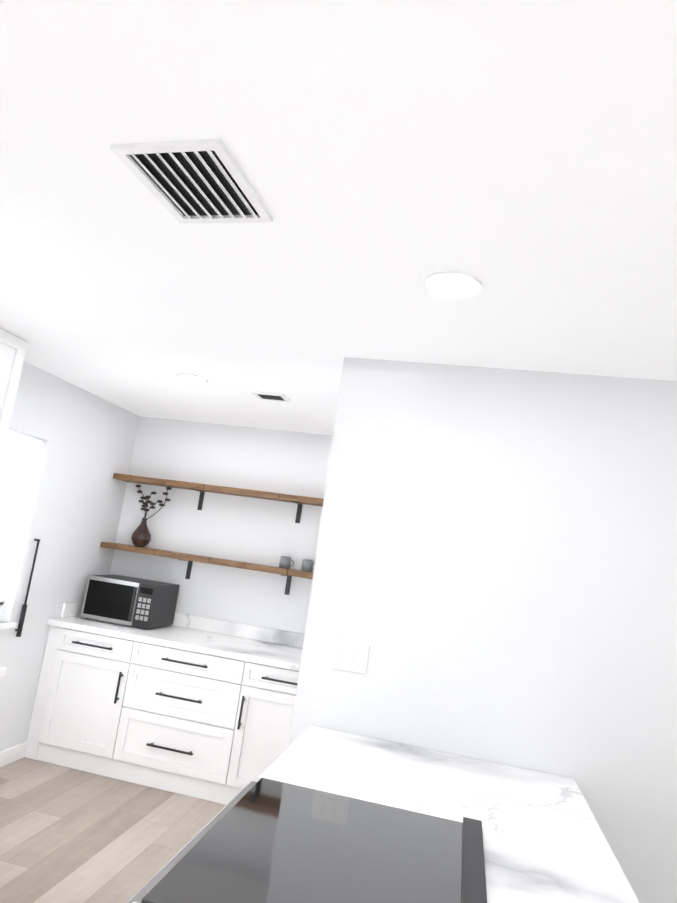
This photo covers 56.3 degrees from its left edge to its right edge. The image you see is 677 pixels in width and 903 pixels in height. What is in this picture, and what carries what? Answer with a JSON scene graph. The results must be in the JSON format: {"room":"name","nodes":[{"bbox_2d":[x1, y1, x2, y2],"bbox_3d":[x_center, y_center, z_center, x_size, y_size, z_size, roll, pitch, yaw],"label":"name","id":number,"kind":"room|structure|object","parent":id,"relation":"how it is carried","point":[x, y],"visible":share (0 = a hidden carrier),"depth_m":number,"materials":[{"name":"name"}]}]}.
{"room":"kitchen","nodes":[
{"label":"kitchen","id":0,"kind":"room"},
{"bbox_2d":[0,361,139,750],"bbox_3d":[-2.637,0.222,1.325,0.120,2.520,8.040,6,-9,12],"label":"wall","id":1,"kind":"structure","parent":0,"point":[71,512],"depth_m":4.32,"materials":[{"name":"white paint"}]},
{"bbox_2d":[0,742,26,766],"bbox_3d":[-2.167,1.946,3.938,0.030,0.100,1.950,6,-9,12],"label":"baseboard","id":2,"kind":"structure","parent":1,"relation":"attached to","point":[12,754],"depth_m":4.10,"materials":[{"name":"white wood"}]},
{"bbox_2d":[0,328,27,463],"bbox_3d":[-1.943,-0.107,3.130,0.385,1.110,0.510,6,-9,12],"label":"upper cabinet","id":3,"kind":"object","parent":1,"relation":"attached to","point":[13,348],"visible":1,"depth_m":3.31,"materials":[{"name":"white wood"}]},
{"bbox_2d":[0,430,36,629],"bbox_3d":[-2.077,0.475,3.903,0.150,1.210,0.460,6,-9,12],"label":"window","id":4,"kind":"structure","parent":1,"relation":"in","point":[12,539],"depth_m":4.06,"materials":[{"name":"white"}]},
{"bbox_2d":[0,430,43,494],"bbox_3d":[-2.024,0.068,3.969,0.044,0.362,0.380,6,-9,12],"label":"window blind","id":5,"kind":"object","parent":4,"relation":"attached to","point":[19,461],"visible":0.9,"depth_m":3.99,"materials":[{"name":"white fabric"}]},
{"bbox_2d":[15,539,39,636],"bbox_3d":[-2.011,0.878,4.099,0.044,0.622,0.030,6,-9,12],"label":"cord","id":6,"kind":"object","parent":1,"relation":"attached to","point":[21,620],"visible":1,"depth_m":4.08,"materials":[{"name":"black plastic"}]},
{"bbox_2d":[61,602,82,617],"bbox_3d":[-1.910,1.178,4.752,0.020,0.100,0.518,6,-9,12],"label":"backsplash","id":7,"kind":"structure","parent":1,"relation":"attached to","point":[69,610],"depth_m":4.58,"materials":[{"name":"white stone"}]},
{"bbox_2d":[0,757,224,902],"bbox_3d":[2.477,2.317,1.669,10.340,0.060,11.440,6,-9,12],"label":"floor","id":8,"kind":"structure","parent":0,"point":[69,835],"depth_m":3.38,"materials":[{"name":"brown wood"}]},
{"bbox_2d":[0,667,6,677],"bbox_3d":[-2.326,0.750,0.776,0.824,1.399,4.455,6,-9,12],"label":"cabinet","id":9,"kind":"object","parent":8,"relation":"on","point":[2,671],"visible":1,"depth_m":2.86,"materials":[{"name":"white wood"}]},
{"bbox_2d":[30,626,132,776],"bbox_3d":[-1.636,1.722,4.542,0.559,0.873,0.657,6,-9,12],"label":"base cabinet","id":10,"kind":"object","parent":8,"relation":"on","point":[85,685],"depth_m":4.24,"materials":[{"name":"white wood"}]},
{"bbox_2d":[109,642,256,804],"bbox_3d":[-0.980,1.791,4.398,0.915,0.873,0.657,6,-9,12],"label":"base cabinet","id":11,"kind":"object","parent":8,"relation":"on","point":[199,707],"depth_m":4.08,"materials":[{"name":"white wood"}]},
{"bbox_2d":[47,614,302,669],"bbox_3d":[-0.914,1.342,4.459,2.114,0.040,0.678,6,-9,12],"label":"countertop","id":12,"kind":"structure","parent":11,"relation":"on","point":[175,637],"depth_m":4.30,"materials":[{"name":"white stone"}]},
{"bbox_2d":[80,575,179,628],"bbox_3d":[-1.545,1.113,4.708,0.540,0.311,0.410,6,-9,12],"label":"microwave","id":13,"kind":"object","parent":12,"relation":"on","point":[135,602],"visible":1,"depth_m":4.54,"materials":[{"name":"black metal"}]},
{"bbox_2d":[237,666,298,793],"bbox_3d":[-0.319,1.861,4.253,0.571,0.873,0.657,6,-9,12],"label":"base cabinet","id":14,"kind":"object","parent":8,"relation":"on","point":[272,700],"depth_m":3.98,"materials":[{"name":"white wood"}]},
{"bbox_2d":[128,781,489,902],"bbox_3d":[-0.251,1.296,0.684,0.759,0.873,3.776,6,-9,12],"label":"kitchen island","id":15,"kind":"object","parent":8,"relation":"on","point":[187,846],"depth_m":1.53,"materials":[{"name":"white"}]},
{"bbox_2d":[126,777,492,902],"bbox_3d":[-0.092,1.411,1.467,0.757,0.930,0.758,6,-9,12],"label":"range oven","id":16,"kind":"object","parent":15,"relation":"in","point":[275,841],"depth_m":1.52,"materials":[{"name":"black metal"}]},
{"bbox_2d":[126,725,617,902],"bbox_3d":[0.023,0.866,0.695,1.050,0.044,3.806,6,-9,12],"label":"island countertop","id":17,"kind":"structure","parent":15,"relation":"on","point":[338,816],"depth_m":1.74,"materials":[{"name":"white stone"}]},
{"bbox_2d":[109,416,332,633],"bbox_3d":[0.030,1.145,4.724,3.800,2.520,0.120,6,-9,12],"label":"wall","id":18,"kind":"structure","parent":0,"point":[249,530],"depth_m":4.96,"materials":[{"name":"white paint"}]},
{"bbox_2d":[100,542,312,594],"bbox_3d":[-0.804,0.918,4.752,2.112,0.192,0.226,6,-9,12],"label":"wall shelf","id":19,"kind":"object","parent":18,"relation":"attached to","point":[288,573],"visible":0.83,"depth_m":4.73,"materials":[{"name":"brown wood"}]},
{"bbox_2d":[131,485,171,546],"bbox_3d":[-1.492,0.505,4.963,0.333,0.491,0.150,6,-9,12],"label":"vase","id":20,"kind":"object","parent":19,"relation":"on","point":[141,536],"visible":1,"depth_m":4.94,"materials":[{"name":"brown ceramic"}]},
{"bbox_2d":[279,556,293,568],"bbox_3d":[-0.382,0.824,4.691,0.108,0.088,0.080,6,-9,12],"label":"mug","id":21,"kind":"object","parent":19,"relation":"on","point":[285,561],"visible":0.98,"depth_m":4.66,"materials":[{"name":"grey ceramic"}]},
{"bbox_2d":[301,559,314,571],"bbox_3d":[-0.217,0.841,4.654,0.108,0.088,0.080,6,-9,12],"label":"mug","id":22,"kind":"object","parent":19,"relation":"on","point":[307,565],"visible":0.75,"depth_m":4.62,"materials":[{"name":"grey ceramic"}]},
{"bbox_2d":[113,473,323,522],"bbox_3d":[-0.730,0.390,4.836,2.112,0.192,0.228,6,-9,12],"label":"wall shelf","id":23,"kind":"object","parent":18,"relation":"attached to","point":[202,489],"visible":0.83,"depth_m":4.83,"materials":[{"name":"brown wood"}]},
{"bbox_2d":[168,612,304,645],"bbox_3d":[-0.841,1.334,4.788,2.114,0.100,0.020,6,-9,12],"label":"backsplash","id":24,"kind":"structure","parent":18,"relation":"attached to","point":[239,630],"depth_m":4.76,"materials":[{"name":"white stone"}]},
{"bbox_2d":[0,0,676,435],"bbox_3d":[2.833,-0.206,2.075,10.340,0.060,11.440,6,-9,12],"label":"ceiling","id":25,"kind":"structure","parent":0,"point":[518,158],"depth_m":1.59,"materials":[{"name":"white paint"}]},
{"bbox_2d":[110,139,272,223],"bbox_3d":[-0.366,-0.687,1.644,0.290,0.016,0.340,5,-9,16],"label":"ceiling vent","id":26,"kind":"object","parent":25,"relation":"in","point":[194,181],"visible":1,"depth_m":1.62,"materials":[{"name":"white metal"}]},
{"bbox_2d":[176,373,207,383],"bbox_3d":[-0.860,-0.426,3.716,0.186,0.009,0.186,6,-9,12],"label":"recessed light","id":27,"kind":"object","parent":25,"relation":"in","point":[192,378],"visible":1,"depth_m":3.69,"materials":[{"name":"white plastic"}]},
{"bbox_2d":[252,391,289,401],"bbox_3d":[-0.411,-0.336,3.879,0.200,0.012,0.160,6,-9,12],"label":"ceiling vent","id":28,"kind":"object","parent":25,"relation":"in","point":[270,396],"visible":1,"depth_m":3.86,"materials":[{"name":"white metal"}]},
{"bbox_2d":[423,272,481,298],"bbox_3d":[0.363,-0.527,2.018,0.186,0.009,0.186,6,-9,12],"label":"recessed light","id":29,"kind":"object","parent":25,"relation":"in","point":[455,285],"visible":1,"depth_m":2.00,"materials":[{"name":"white plastic"}]},
{"bbox_2d":[289,357,676,902],"bbox_3d":[3.757,1.232,2.008,7.980,2.520,0.290,6,-9,12],"label":"wall","id":30,"kind":"structure","parent":0,"point":[494,579],"depth_m":2.61,"materials":[{"name":"white paint"}]},
{"bbox_2d":[331,639,369,673],"bbox_3d":[0.049,0.861,2.662,0.150,0.116,0.013,6,-9,12],"label":"switch plate","id":31,"kind":"object","parent":30,"relation":"attached to","point":[350,656],"visible":1,"depth_m":2.66,"materials":[{"name":"white plastic"}]},
{"label":"outside","id":32,"kind":"structure","parent":0,"visible":0},
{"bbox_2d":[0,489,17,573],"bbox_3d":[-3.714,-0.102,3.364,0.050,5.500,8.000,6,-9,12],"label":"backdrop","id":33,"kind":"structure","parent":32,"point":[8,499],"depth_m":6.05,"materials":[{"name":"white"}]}
]}

